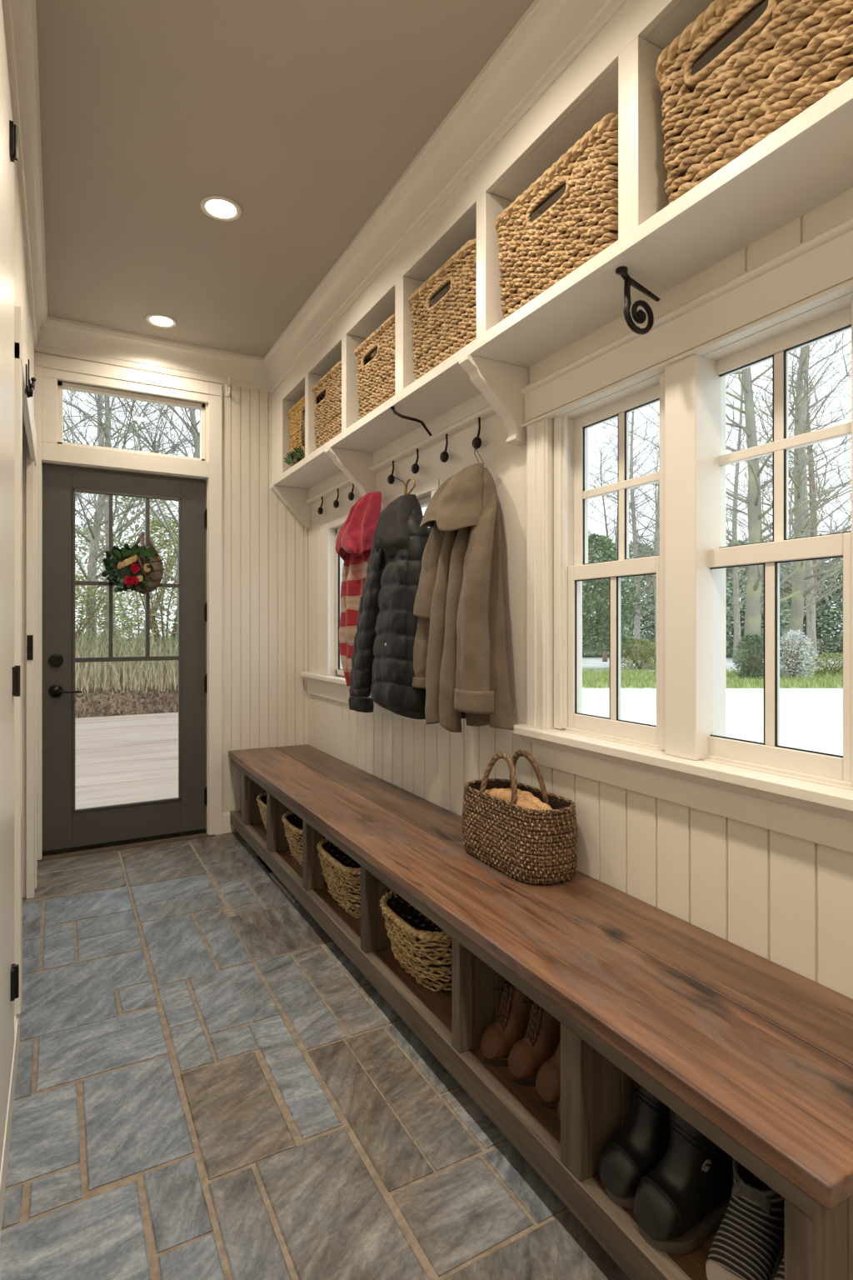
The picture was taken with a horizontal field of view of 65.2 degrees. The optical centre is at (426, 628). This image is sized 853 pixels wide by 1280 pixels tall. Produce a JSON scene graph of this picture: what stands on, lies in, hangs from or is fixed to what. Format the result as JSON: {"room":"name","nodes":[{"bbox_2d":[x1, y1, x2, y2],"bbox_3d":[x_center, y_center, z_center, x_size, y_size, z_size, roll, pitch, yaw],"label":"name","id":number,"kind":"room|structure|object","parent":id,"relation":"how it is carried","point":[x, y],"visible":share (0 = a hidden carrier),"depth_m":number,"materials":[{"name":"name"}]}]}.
{"room":"mudroom","nodes":[
{"label":"mudroom","id":0,"kind":"room"},
{"bbox_2d":[1,0,34,897],"bbox_3d":[-0.716,-0.200,0.747,0.308,2.800,6.000,0,0,-29],"label":"wall","id":1,"kind":"structure","parent":0,"point":[22,298],"depth_m":2.97,"materials":[{"name":"beige paint"}]},
{"bbox_2d":[0,0,19,1171],"bbox_3d":[-0.798,-0.095,1.244,0.028,2.310,1.050,0,0,-29],"label":"door","id":2,"kind":"structure","parent":1,"relation":"in","point":[9,674],"depth_m":1.42,"materials":[{"name":"paint"}]},
{"bbox_2d":[0,1013,19,1244],"bbox_3d":[-0.156,1.139,0.064,0.012,0.122,4.262,0,0,-29],"label":"baseboard","id":3,"kind":"structure","parent":1,"relation":"attached to","point":[3,1172],"depth_m":1.53,"materials":[{"name":"paint"}]},
{"bbox_2d":[3,0,47,351],"bbox_3d":[-0.555,-1.516,0.836,0.060,0.167,6.000,0,0,-29],"label":"crown molding","id":4,"kind":"structure","parent":1,"relation":"attached to","point":[20,16],"depth_m":2.07,"materials":[{"name":"paint"}]},
{"bbox_2d":[14,305,37,1014],"bbox_3d":[-1.491,0.150,2.478,0.038,2.100,1.420,0,0,-29],"label":"door frame","id":5,"kind":"structure","parent":1,"relation":"attached to","point":[23,405],"depth_m":1.93,"materials":[{"name":"paint"}]},
{"bbox_2d":[34,351,308,831],"bbox_3d":[-1.482,-0.160,3.827,1.940,2.880,0.146,0,0,-29],"label":"wall","id":6,"kind":"structure","parent":0,"point":[265,546],"depth_m":4.00,"materials":[{"name":"beige paint"}]},
{"bbox_2d":[42,463,207,856],"bbox_3d":[-1.640,0.165,3.695,0.849,2.062,0.104,0,0,-29],"label":"door","id":7,"kind":"structure","parent":6,"relation":"in","point":[66,828],"depth_m":3.65,"materials":[{"name":"grey paint"}]},
{"bbox_2d":[101,531,164,594],"bbox_3d":[-1.599,-0.363,3.643,0.324,0.346,0.152,0,0,-29],"label":"wreath","id":8,"kind":"object","parent":7,"relation":"hanging from","point":[137,568],"visible":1,"depth_m":3.61,"materials":[{"name":"green plant"}]},
{"bbox_2d":[37,832,214,861],"bbox_3d":[-1.659,1.199,3.713,0.902,0.010,0.175,0,0,-29],"label":"threshold","id":9,"kind":"object","parent":6,"relation":"attached to","point":[188,837],"depth_m":3.64,"materials":[{"name":"brown metal"}]},
{"bbox_2d":[34,352,222,859],"bbox_3d":[-1.643,-0.110,3.727,0.944,2.620,0.166,0,0,-29],"label":"door frame","id":10,"kind":"structure","parent":6,"relation":"attached to","point":[48,369],"depth_m":3.74,"materials":[{"name":"paint"}]},
{"bbox_2d":[57,380,204,460],"bbox_3d":[-1.631,-1.135,3.720,0.755,0.340,0.050,0,0,-29],"label":"window","id":11,"kind":"structure","parent":6,"relation":"in","point":[61,385],"depth_m":3.68,"materials":[{"name":"paint"}]},
{"bbox_2d":[35,315,270,391],"bbox_3d":[-1.467,-1.516,3.716,1.242,0.167,0.075,0,0,-29],"label":"crown molding","id":12,"kind":"structure","parent":6,"relation":"attached to","point":[60,337],"depth_m":3.69,"materials":[{"name":"paint"}]},
{"bbox_2d":[35,0,534,358],"bbox_3d":[-0.001,-1.660,1.141,1.940,0.120,6.280,0,0,-29],"label":"ceiling","id":13,"kind":"structure","parent":0,"point":[303,115],"depth_m":2.16,"materials":[{"name":"paint"}]},
{"bbox_2d":[145,314,177,328],"bbox_3d":[-1.378,-1.596,3.465,0.156,0.006,0.156,0,0,-29],"label":"recessed light","id":14,"kind":"object","parent":13,"relation":"in","point":[157,320],"visible":1,"depth_m":3.47,"materials":[{"name":"paint"}]},
{"bbox_2d":[150,316,172,325],"bbox_3d":[-1.378,-1.597,3.465,0.110,0.002,0.110,0,0,-29],"label":"diffuser","id":15,"kind":"object","parent":14,"relation":"attached to","point":[155,321],"depth_m":3.47,"materials":[{"name":"beige"}]},
{"bbox_2d":[199,195,242,221],"bbox_3d":[-0.782,-1.596,2.538,0.156,0.006,0.156,0,0,-29],"label":"recessed light","id":16,"kind":"object","parent":13,"relation":"in","point":[217,207],"visible":1,"depth_m":2.54,"materials":[{"name":"paint"}]},
{"bbox_2d":[205,200,235,217],"bbox_3d":[-0.782,-1.597,2.538,0.110,0.002,0.110,0,0,-29],"label":"diffuser","id":17,"kind":"object","parent":16,"relation":"attached to","point":[214,208],"depth_m":2.54,"materials":[{"name":"beige"}]},
{"bbox_2d":[0,831,630,1279],"bbox_3d":[-0.078,1.240,1.178,1.846,0.080,6.141,0,0,-29],"label":"floor","id":18,"kind":"structure","parent":0,"point":[208,1087],"depth_m":1.66,"materials":[{"name":"stone"}]},
{"bbox_2d":[228,744,852,1279],"bbox_3d":[-0.110,0.959,2.500,0.485,0.482,3.485,0,0,-29],"label":"storage bench","id":19,"kind":"object","parent":18,"relation":"on","point":[755,1053],"visible":0.88,"depth_m":1.39,"materials":[{"name":"brown wood"}]},
{"bbox_2d":[256,791,266,829],"bbox_3d":[-0.707,0.988,3.550,0.353,0.187,0.363,0,0,-29],"label":"straw basket","id":20,"kind":"object","parent":19,"relation":"on","point":[262,798],"visible":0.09,"depth_m":3.52,"materials":[{"name":"wicker"}]},
{"bbox_2d":[281,810,303,865],"bbox_3d":[-0.472,0.980,3.125,0.363,0.202,0.373,0,0,-29],"label":"straw basket","id":21,"kind":"object","parent":19,"relation":"on","point":[292,822],"visible":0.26,"depth_m":3.06,"materials":[{"name":"wicker"}]},
{"bbox_2d":[316,838,360,919],"bbox_3d":[-0.211,0.972,2.641,0.375,0.217,0.435,0,0,-29],"label":"straw basket","id":22,"kind":"object","parent":19,"relation":"on","point":[342,873],"visible":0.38,"depth_m":2.53,"materials":[{"name":"wicker"}]},
{"bbox_2d":[380,890,452,991],"bbox_3d":[0.069,0.976,2.133,0.382,0.207,0.376,0,0,-29],"label":"straw basket","id":23,"kind":"object","parent":19,"relation":"on","point":[422,947],"visible":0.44,"depth_m":1.99,"materials":[{"name":"wicker"}]},
{"bbox_2d":[480,980,532,1066],"bbox_3d":[0.233,0.971,1.702,0.201,0.214,0.086,0,0,-29],"label":"boot","id":24,"kind":"object","parent":19,"relation":"on","point":[510,1027],"visible":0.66,"depth_m":1.67,"materials":[{"name":"brown leather"}]},
{"bbox_2d":[461,749,578,884],"bbox_3d":[0.278,0.549,2.054,0.204,0.340,0.432,0,0,-29],"label":"tote","id":25,"kind":"object","parent":19,"relation":"on","point":[531,846],"visible":0.98,"depth_m":1.93,"materials":[{"name":"wicker"}]},
{"bbox_2d":[485,788,553,809],"bbox_3d":[0.277,0.530,2.037,0.106,0.074,0.311,0,0,-29],"label":"knitted blanket","id":26,"kind":"object","parent":25,"relation":"in","point":[525,799],"visible":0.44,"depth_m":1.99,"materials":[{"name":"beige fabric"}]},
{"bbox_2d":[508,995,561,1086],"bbox_3d":[0.297,0.967,1.633,0.208,0.221,0.088,0,0,-29],"label":"boot","id":27,"kind":"object","parent":19,"relation":"on","point":[541,1041],"visible":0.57,"depth_m":1.59,"materials":[{"name":"brown leather"}]},
{"bbox_2d":[535,1039,560,1109],"bbox_3d":[0.351,0.955,1.556,0.208,0.245,0.088,0,0,-29],"label":"boot","id":28,"kind":"object","parent":19,"relation":"on","point":[548,1077],"visible":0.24,"depth_m":1.51,"materials":[{"name":"brown leather"}]},
{"bbox_2d":[599,1080,669,1209],"bbox_3d":[0.437,0.922,1.303,0.216,0.310,0.099,0,0,-29],"label":"rubber boot","id":29,"kind":"object","parent":19,"relation":"on","point":[627,1157],"visible":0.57,"depth_m":1.27,"materials":[{"name":"black rubber"}]},
{"bbox_2d":[634,1108,733,1254],"bbox_3d":[0.477,0.922,1.216,0.216,0.310,0.099,0,0,-29],"label":"rubber boot","id":30,"kind":"object","parent":19,"relation":"on","point":[683,1200],"visible":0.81,"depth_m":1.18,"materials":[{"name":"grey rubber"}]},
{"bbox_2d":[705,1158,784,1279],"bbox_3d":[0.559,0.997,1.141,0.096,0.161,0.249,0,0,41],"label":"sneaker","id":31,"kind":"object","parent":19,"relation":"on","point":[748,1243],"visible":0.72,"depth_m":1.10,"materials":[{"name":"black fabric"}]},
{"bbox_2d":[307,187,852,999],"bbox_3d":[0.713,-0.160,1.615,0.101,2.880,6.140,0,0,-29],"label":"wall","id":32,"kind":"structure","parent":0,"point":[786,900],"depth_m":1.84,"materials":[{"name":"beige paint"}]},
{"bbox_2d":[300,671,372,684],"bbox_3d":[-0.328,0.282,3.382,0.090,0.025,1.680,0,0,-29],"label":"sill","id":33,"kind":"structure","parent":32,"relation":"attached to","point":[336,679],"depth_m":3.75,"materials":[{"name":"paint"}]},
{"bbox_2d":[335,490,381,685],"bbox_3d":[-0.351,-0.175,3.210,0.166,0.930,0.385,0,0,-29],"label":"jacket","id":34,"kind":"object","parent":32,"relation":"hanging from","point":[354,542],"visible":0.74,"depth_m":3.17,"materials":[{"name":"red fabric"}]},
{"bbox_2d":[335,490,381,560],"bbox_3d":[-0.342,-0.487,3.189,0.158,0.305,0.338,0,0,-29],"label":"hood","id":35,"kind":"object","parent":34,"relation":"attached to","point":[354,542],"depth_m":3.08,"materials":[{"name":"red fabric"}]},
{"bbox_2d":[307,677,444,728],"bbox_3d":[-0.326,0.347,3.389,0.020,0.105,1.650,0,0,-29],"label":"trim","id":36,"kind":"structure","parent":32,"relation":"attached to","point":[340,692],"depth_m":3.68,"materials":[{"name":"paint"}]},
{"bbox_2d":[318,479,439,675],"bbox_3d":[-0.296,-0.170,3.336,0.018,0.880,1.410,0,0,-29],"label":"window frame","id":37,"kind":"structure","parent":32,"relation":"attached to","point":[324,535],"depth_m":3.83,"materials":[{"name":"paint"}]},
{"bbox_2d":[335,495,430,680],"bbox_3d":[-0.218,-0.152,3.317,0.040,0.835,1.180,0,0,-29],"label":"window","id":38,"kind":"structure","parent":32,"relation":"in","point":[424,502],"depth_m":3.81,"materials":[{"name":"paint"}]},
{"bbox_2d":[387,460,394,484],"bbox_3d":[-0.153,-0.717,3.049,0.044,0.118,0.044,0,0,-29],"label":"coat hook","id":39,"kind":"object","parent":32,"relation":"attached to","point":[391,478],"visible":0.99,"depth_m":3.04,"materials":[{"name":"black metal"}]},
{"bbox_2d":[395,477,415,494],"bbox_3d":[-0.100,-0.622,2.890,0.020,0.120,0.245,0,0,-22],"label":"hanger","id":40,"kind":"object","parent":39,"relation":"hanging from","point":[411,478],"visible":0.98,"depth_m":2.84,"materials":[{"name":"gold metal"}]},
{"bbox_2d":[348,494,432,719],"bbox_3d":[-0.177,-0.095,2.860,0.194,0.940,0.745,0,0,-29],"label":"puffer jacket","id":41,"kind":"object","parent":40,"relation":"hanging from","point":[387,623],"visible":0.88,"depth_m":2.67,"materials":[{"name":"black fabric"}]},
{"bbox_2d":[373,494,417,558],"bbox_3d":[-0.117,-0.426,2.756,0.185,0.277,0.291,0,0,-29],"label":"hood","id":42,"kind":"object","parent":41,"relation":"attached to","point":[396,530],"depth_m":2.69,"materials":[{"name":"black fabric"}]},
{"bbox_2d":[309,392,489,498],"bbox_3d":[-0.208,-0.824,3.180,0.014,0.068,2.230,0,0,-29],"label":"trim","id":43,"kind":"structure","parent":32,"relation":"attached to","point":[476,403],"depth_m":2.84,"materials":[{"name":"paint"}]},
{"bbox_2d":[263,0,628,393],"bbox_3d":[0.476,-1.512,1.404,0.070,0.177,6.000,0,0,-29],"label":"crown molding","id":44,"kind":"structure","parent":32,"relation":"attached to","point":[550,35],"depth_m":2.11,"materials":[{"name":"paint"}]},
{"bbox_2d":[472,417,481,449],"bbox_3d":[0.192,-0.715,2.424,0.044,0.128,0.044,0,0,-29],"label":"coat hook","id":45,"kind":"object","parent":32,"relation":"attached to","point":[477,441],"visible":0.97,"depth_m":2.41,"materials":[{"name":"black metal"}]},
{"bbox_2d":[411,445,514,732],"bbox_3d":[0.083,-0.160,2.375,0.210,1.025,0.587,0,0,-31],"label":"coat","id":46,"kind":"object","parent":45,"relation":"hanging from","point":[460,655],"visible":1,"depth_m":2.25,"materials":[{"name":"beige fabric"}]},
{"bbox_2d":[270,0,852,528],"bbox_3d":[0.409,-1.106,1.824,0.243,0.988,5.200,0,0,-29],"label":"cubby shelf","id":47,"kind":"object","parent":32,"relation":"attached to","point":[807,162],"visible":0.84,"depth_m":1.77,"materials":[{"name":"paint"}]},
{"bbox_2d":[283,444,303,464],"bbox_3d":[-0.726,-0.944,3.671,0.053,0.099,0.306,0,0,-29],"label":"leafy sprig","id":48,"kind":"object","parent":47,"relation":"on","point":[296,455],"visible":0.96,"depth_m":3.66,"materials":[{"name":"green plant"}]},
{"bbox_2d":[288,395,304,466],"bbox_3d":[-0.634,-1.073,3.727,0.216,0.365,0.404,0,0,-29],"label":"woven basket","id":49,"kind":"object","parent":47,"relation":"on","point":[297,413],"visible":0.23,"depth_m":3.70,"materials":[{"name":"wicker"}]},
{"bbox_2d":[311,360,341,449],"bbox_3d":[-0.404,-1.067,3.312,0.225,0.355,0.445,0,0,-29],"label":"woven basket","id":50,"kind":"object","parent":47,"relation":"on","point":[327,391],"visible":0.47,"depth_m":3.25,"materials":[{"name":"wicker"}]},
{"bbox_2d":[354,314,394,419],"bbox_3d":[-0.131,-1.060,2.817,0.225,0.340,0.445,0,0,-29],"label":"woven basket","id":51,"kind":"object","parent":47,"relation":"on","point":[376,375],"visible":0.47,"depth_m":2.75,"materials":[{"name":"wicker"}]},
{"bbox_2d":[408,237,476,381],"bbox_3d":[0.130,-1.063,2.343,0.225,0.345,0.488,0,0,-29],"label":"woven basket","id":52,"kind":"object","parent":47,"relation":"on","point":[441,329],"visible":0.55,"depth_m":2.26,"materials":[{"name":"wicker"}]},
{"bbox_2d":[495,112,618,319],"bbox_3d":[0.410,-1.058,1.836,0.227,0.336,0.526,0,0,-29],"label":"woven basket","id":53,"kind":"object","parent":47,"relation":"on","point":[564,237],"visible":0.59,"depth_m":1.73,"materials":[{"name":"wicker"}]},
{"bbox_2d":[615,265,660,334],"bbox_3d":[0.521,-0.783,1.623,0.152,0.151,0.037,0,0,-29],"label":"hook","id":54,"kind":"object","parent":47,"relation":"attached to","point":[639,317],"visible":1,"depth_m":1.60,"materials":[{"name":"black metal"}]},
{"bbox_2d":[655,0,852,204],"bbox_3d":[0.704,-1.069,1.302,0.232,0.358,0.511,0,0,-29],"label":"woven basket","id":55,"kind":"object","parent":47,"relation":"on","point":[805,53],"visible":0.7,"depth_m":1.28,"materials":[{"name":"wicker"}]},
{"bbox_2d":[305,215,852,787],"bbox_3d":[0.370,-0.236,2.202,0.125,1.116,4.500,0,0,-29],"label":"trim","id":56,"kind":"structure","parent":32,"relation":"in","point":[835,317],"depth_m":1.51,"materials":[{"name":"paint"}]},
{"bbox_2d":[554,371,664,749],"bbox_3d":[0.548,-0.170,1.915,0.090,0.984,0.455,0,0,-29],"label":"window","id":57,"kind":"structure","parent":32,"relation":"in","point":[572,493],"depth_m":2.00,"materials":[{"name":"paint"}]},
{"bbox_2d":[510,724,852,819],"bbox_3d":[0.668,0.343,1.562,0.084,0.050,1.490,0,0,-29],"label":"window sill","id":58,"kind":"structure","parent":32,"relation":"attached to","point":[833,801],"depth_m":1.54,"materials":[{"name":"paint"}]},
{"bbox_2d":[533,743,852,853],"bbox_3d":[0.695,0.398,1.536,0.020,0.075,1.420,0,0,-29],"label":"trim","id":59,"kind":"structure","parent":32,"relation":"attached to","point":[825,829],"depth_m":1.56,"materials":[{"name":"paint"}]},
{"bbox_2d":[665,354,726,760],"bbox_3d":[0.672,-0.171,1.667,0.114,0.978,0.094,0,0,-29],"label":"trim","id":60,"kind":"structure","parent":32,"relation":"attached to","point":[696,396],"depth_m":1.63,"materials":[{"name":"paint"}]},
{"label":"outside","id":61,"kind":"structure","parent":0,"visible":0},
{"bbox_2d":[75,712,178,809],"bbox_3d":[-3.804,1.278,6.279,5.400,0.045,6.390,0,0,-29],"label":"deck","id":62,"kind":"object","parent":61,"point":[125,758],"depth_m":6.37,"materials":[{"name":"beige wood"}]},
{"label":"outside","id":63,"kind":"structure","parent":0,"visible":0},
{"bbox_2d":[582,533,644,654],"bbox_3d":[6.195,-1.284,24.954,3.577,4.545,3.428,0,0,1],"label":"evergreen tree","id":64,"kind":"object","parent":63,"point":[604,546],"visible":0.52,"depth_m":24.42,"materials":[{"name":"green plant"}]},
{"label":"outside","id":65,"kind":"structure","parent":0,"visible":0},
{"bbox_2d":[582,687,843,755],"bbox_3d":[21.234,1.545,7.677,42.156,0.001,35.103,0,0,-29],"label":"driveway","id":66,"kind":"structure","parent":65,"point":[812,719],"depth_m":12.18,"materials":[{"name":"concrete"}]},
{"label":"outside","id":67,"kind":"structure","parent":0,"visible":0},
{"bbox_2d":[582,656,843,672],"bbox_3d":[30.670,1.552,29.882,57.254,0.001,39.676,0,0,-29],"label":"gravel","id":68,"kind":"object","parent":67,"point":[591,662],"visible":0.09,"depth_m":28.55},
{"bbox_2d":[585,425,654,661],"bbox_3d":[8.521,-4.060,31.214,5.608,11.230,4.379,0,0,-10],"label":"bare tree","id":69,"kind":"object","parent":68,"relation":"on","point":[604,654],"visible":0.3,"depth_m":30.67,"materials":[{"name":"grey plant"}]},
{"bbox_2d":[588,405,659,659],"bbox_3d":[10.322,-7.195,33.707,8.494,17.500,7.961,0,0,19],"label":"bare tree","id":70,"kind":"object","parent":68,"relation":"on","point":[637,622],"visible":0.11,"depth_m":32.89,"materials":[{"name":"grey plant"}]},
{"bbox_2d":[588,407,659,614],"bbox_3d":[7.206,-6.643,25.723,6.197,16.399,8.423,0,0,1],"label":"bare tree","id":71,"kind":"object","parent":68,"relation":"on","point":[646,430],"visible":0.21,"depth_m":25.55,"materials":[{"name":"grey plant"}]},
{"bbox_2d":[609,442,659,624],"bbox_3d":[11.833,-4.292,33.829,5.542,11.694,6.112,0,0,-25],"label":"bare tree","id":72,"kind":"object","parent":68,"relation":"on","point":[654,442],"visible":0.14,"depth_m":34.17,"materials":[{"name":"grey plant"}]},
{"bbox_2d":[620,638,656,670],"bbox_3d":[7.959,0.990,24.995,2.073,1.234,1.783,0,0,13],"label":"shrub","id":73,"kind":"object","parent":68,"relation":"on","point":[645,642],"visible":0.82,"depth_m":24.79,"materials":[{"name":"green plant"}]},
{"bbox_2d":[588,374,748,666],"bbox_3d":[9.086,-6.801,27.244,7.679,16.709,5.690,0,0,7],"label":"bare tree","id":74,"kind":"object","parent":68,"relation":"on","point":[657,512],"visible":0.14,"depth_m":27.14,"materials":[{"name":"grey plant"}]},
{"bbox_2d":[641,366,834,663],"bbox_3d":[14.377,-7.162,30.025,9.197,17.436,5.831,0,0,-4],"label":"bare tree","id":75,"kind":"object","parent":68,"relation":"on","point":[735,574],"visible":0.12,"depth_m":29.95,"materials":[{"name":"grey plant"}]},
{"bbox_2d":[655,342,851,666],"bbox_3d":[14.029,-7.807,26.596,9.395,18.725,7.751,0,0,36],"label":"bare tree","id":76,"kind":"object","parent":68,"relation":"on","point":[811,611],"visible":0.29,"depth_m":26.38,"materials":[{"name":"grey plant"}]},
{"bbox_2d":[726,539,792,655],"bbox_3d":[17.033,-1.614,36.188,6.165,6.385,6.293,0,0,-29],"label":"evergreen tree","id":77,"kind":"object","parent":68,"relation":"on","point":[783,617],"visible":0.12,"depth_m":34.89,"materials":[{"name":"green plant"}]},
{"bbox_2d":[726,429,806,619],"bbox_3d":[17.467,-4.747,35.786,5.180,12.604,7.699,0,0,-17],"label":"bare tree","id":78,"kind":"object","parent":68,"relation":"on","point":[742,525],"visible":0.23,"depth_m":36.00,"materials":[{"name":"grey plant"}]},
{"bbox_2d":[729,405,845,617],"bbox_3d":[17.669,-4.937,33.298,5.965,12.983,6.073,0,0,13],"label":"bare tree","id":79,"kind":"object","parent":68,"relation":"on","point":[792,494],"visible":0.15,"depth_m":32.68,"materials":[{"name":"grey plant"}]},
{"bbox_2d":[726,333,851,659],"bbox_3d":[20.043,-8.538,35.485,9.092,20.192,10.520,0,0,-37],"label":"bare tree","id":80,"kind":"object","parent":68,"relation":"on","point":[811,475],"visible":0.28,"depth_m":33.73,"materials":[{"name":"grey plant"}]},
{"bbox_2d":[804,558,843,654],"bbox_3d":[24.646,-1.670,36.849,6.444,6.395,6.701,0,0,-29],"label":"evergreen tree","id":81,"kind":"object","parent":68,"relation":"on","point":[836,559],"visible":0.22,"depth_m":36.91,"materials":[{"name":"green plant"}]},
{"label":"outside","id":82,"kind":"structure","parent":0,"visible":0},
{"bbox_2d":[75,639,178,717],"bbox_3d":[-15.182,0.967,20.292,17.000,0.798,29.800,0,0,-29],"label":"litter","id":83,"kind":"object","parent":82,"point":[78,700],"visible":0.01,"depth_m":10.69,"materials":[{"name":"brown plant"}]},
{"bbox_2d":[75,575,134,653],"bbox_3d":[-8.421,-0.167,15.374,3.191,2.273,2.985,0,0,-29],"label":"leafy shrub","id":84,"kind":"object","parent":83,"relation":"on","point":[83,587],"visible":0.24,"depth_m":15.38,"materials":[{"name":"green plant"}]},
{"bbox_2d":[63,390,165,514],"bbox_3d":[-7.541,-4.423,11.532,6.151,10.660,6.469,0,0,-23],"label":"bare tree","id":85,"kind":"object","parent":83,"relation":"on","point":[71,392],"visible":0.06,"depth_m":11.92,"materials":[{"name":"grey plant"}]},
{"bbox_2d":[75,524,167,647],"bbox_3d":[-13.382,-1.524,25.571,5.482,5.019,5.924,0,0,38],"label":"leafy shrub","id":86,"kind":"object","parent":83,"relation":"on","point":[77,525],"visible":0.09,"depth_m":25.60,"materials":[{"name":"green plant"}]},
{"bbox_2d":[75,635,178,695],"bbox_3d":[-6.698,0.629,12.661,10.110,1.041,4.905,0,0,-29],"label":"dry grass","id":87,"kind":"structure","parent":83,"relation":"on","point":[112,672],"depth_m":11.76,"materials":[{"name":"beige plant"}]},
{"bbox_2d":[75,621,178,685],"bbox_3d":[-6.974,0.411,13.339,10.368,1.217,5.033,0,0,-29],"label":"brush","id":88,"kind":"object","parent":83,"relation":"on","point":[105,641],"visible":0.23,"depth_m":12.86,"materials":[{"name":"green plant"}]},
{"bbox_2d":[75,683,178,718],"bbox_3d":[-5.408,1.127,10.329,8.549,0.325,2.368,0,0,-29],"label":"fallen leaves","id":89,"kind":"object","parent":83,"relation":"on","point":[109,708],"visible":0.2,"depth_m":10.44,"materials":[{"name":"brown plant"}]},
{"bbox_2d":[75,495,178,651],"bbox_3d":[-9.713,-1.923,22.523,4.992,5.757,4.653,0,0,-29],"label":"leafy shrub","id":90,"kind":"object","parent":83,"relation":"on","point":[137,526],"visible":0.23,"depth_m":22.20,"materials":[{"name":"green plant"}]},
{"bbox_2d":[63,395,190,518],"bbox_3d":[-10.018,-4.880,13.795,9.753,11.578,8.019,0,0,-34],"label":"bare tree","id":91,"kind":"object","parent":83,"relation":"on","point":[76,494],"visible":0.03,"depth_m":14.40,"materials":[{"name":"grey plant"}]},
{"bbox_2d":[63,389,198,644],"bbox_3d":[-9.824,-7.214,22.020,10.456,16.242,9.266,0,0,4],"label":"bare tree","id":92,"kind":"object","parent":83,"relation":"on","point":[100,397],"visible":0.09,"depth_m":21.56,"materials":[{"name":"grey plant"}]},
{"bbox_2d":[63,390,199,651],"bbox_3d":[-7.986,-5.278,16.274,7.409,12.364,6.791,0,0,41],"label":"bare tree","id":93,"kind":"object","parent":83,"relation":"on","point":[93,557],"visible":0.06,"depth_m":16.13,"materials":[{"name":"grey plant"}]},
{"bbox_2d":[63,390,199,644],"bbox_3d":[-5.314,-4.498,14.730,6.027,10.813,7.460,0,0,-25],"label":"bare tree","id":94,"kind":"object","parent":83,"relation":"on","point":[197,452],"visible":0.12,"depth_m":13.62,"materials":[{"name":"grey plant"}]},
{"bbox_2d":[68,390,199,504],"bbox_3d":[-5.004,-5.518,18.299,10.378,12.853,7.318,0,0,-21],"label":"bare tree","id":95,"kind":"object","parent":83,"relation":"on","point":[192,431],"visible":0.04,"depth_m":18.35,"materials":[{"name":"grey plant"}]},
{"bbox_2d":[103,519,178,655],"bbox_3d":[-5.771,-0.749,14.988,2.633,3.453,2.680,0,0,-38],"label":"leafy shrub","id":96,"kind":"object","parent":83,"relation":"on","point":[153,622],"visible":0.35,"depth_m":14.71,"materials":[{"name":"green plant"}]},
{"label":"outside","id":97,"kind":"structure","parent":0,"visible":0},
{"bbox_2d":[124,635,843,672],"bbox_3d":[-1.795,1.560,44.685,200.000,0.001,160.000,0,0,-29],"label":"soil","id":98,"kind":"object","parent":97,"point":[819,654],"depth_m":39.62,"materials":[{"name":"soil"}]},
{"bbox_2d":[584,540,659,654],"bbox_3d":[11.401,-1.674,37.974,8.191,6.707,7.763,0,0,-29],"label":"evergreen tree","id":99,"kind":"object","parent":98,"relation":"on","point":[652,614],"visible":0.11,"depth_m":36.57,"materials":[{"name":"green plant"}]},
{"bbox_2d":[622,543,734,645],"bbox_3d":[14.798,-2.078,40.283,7.277,7.230,7.396,0,0,30],"label":"evergreen tree","id":100,"kind":"object","parent":98,"relation":"on","point":[642,584],"visible":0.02,"depth_m":39.29,"materials":[{"name":"green plant"}]},
{"bbox_2d":[761,559,843,654],"bbox_3d":[21.423,-1.407,37.983,6.132,6.087,5.740,0,0,16],"label":"evergreen tree","id":101,"kind":"object","parent":98,"relation":"on","point":[826,639],"visible":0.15,"depth_m":36.64,"materials":[{"name":"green plant"}]},
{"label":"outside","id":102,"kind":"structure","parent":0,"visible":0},
{"bbox_2d":[582,672,843,688],"bbox_3d":[23.218,1.550,20.303,41.229,0.001,26.887,0,0,-29],"label":"verge","id":103,"kind":"structure","parent":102,"point":[601,672],"depth_m":17.84,"materials":[{"name":"green plant"}]},
{"bbox_2d":[582,666,843,679],"bbox_3d":[10.246,1.440,21.702,15.608,0.220,3.560,0,0,0],"label":"grass","id":104,"kind":"structure","parent":103,"relation":"on","point":[592,672],"depth_m":21.32,"materials":[{"name":"green plant"}]},
{"bbox_2d":[631,335,851,678],"bbox_3d":[9.858,-6.551,20.030,7.463,16.221,6.827,0,0,1],"label":"bare tree","id":105,"kind":"object","parent":103,"relation":"on","point":[754,599],"visible":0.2,"depth_m":20.14,"materials":[{"name":"grey plant"}]},
{"bbox_2d":[729,633,781,679],"bbox_3d":[9.819,0.883,19.983,1.480,1.477,1.290,0,0,-10],"label":"shrub","id":106,"kind":"object","parent":103,"relation":"on","point":[750,662],"visible":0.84,"depth_m":19.89,"materials":[{"name":"green plant"}]},
{"bbox_2d":[726,331,851,674],"bbox_3d":[12.440,-6.797,21.899,7.245,16.736,7.686,0,0,-26],"label":"bare tree","id":107,"kind":"object","parent":103,"relation":"on","point":[797,607],"visible":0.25,"depth_m":22.20,"materials":[{"name":"grey plant"}]},
{"bbox_2d":[780,629,819,679],"bbox_3d":[11.244,0.800,20.338,1.578,1.573,1.274,0,0,-29],"label":"shrub","id":108,"kind":"object","parent":103,"relation":"on","point":[792,667],"visible":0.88,"depth_m":20.15,"materials":[{"name":"grey plant"}]},
{"bbox_2d":[800,652,843,675],"bbox_3d":[13.429,1.192,22.013,2.453,0.810,1.948,0,0,-29],"label":"shrub","id":109,"kind":"object","parent":103,"relation":"on","point":[826,662],"visible":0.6,"depth_m":21.79,"materials":[{"name":"green plant"}]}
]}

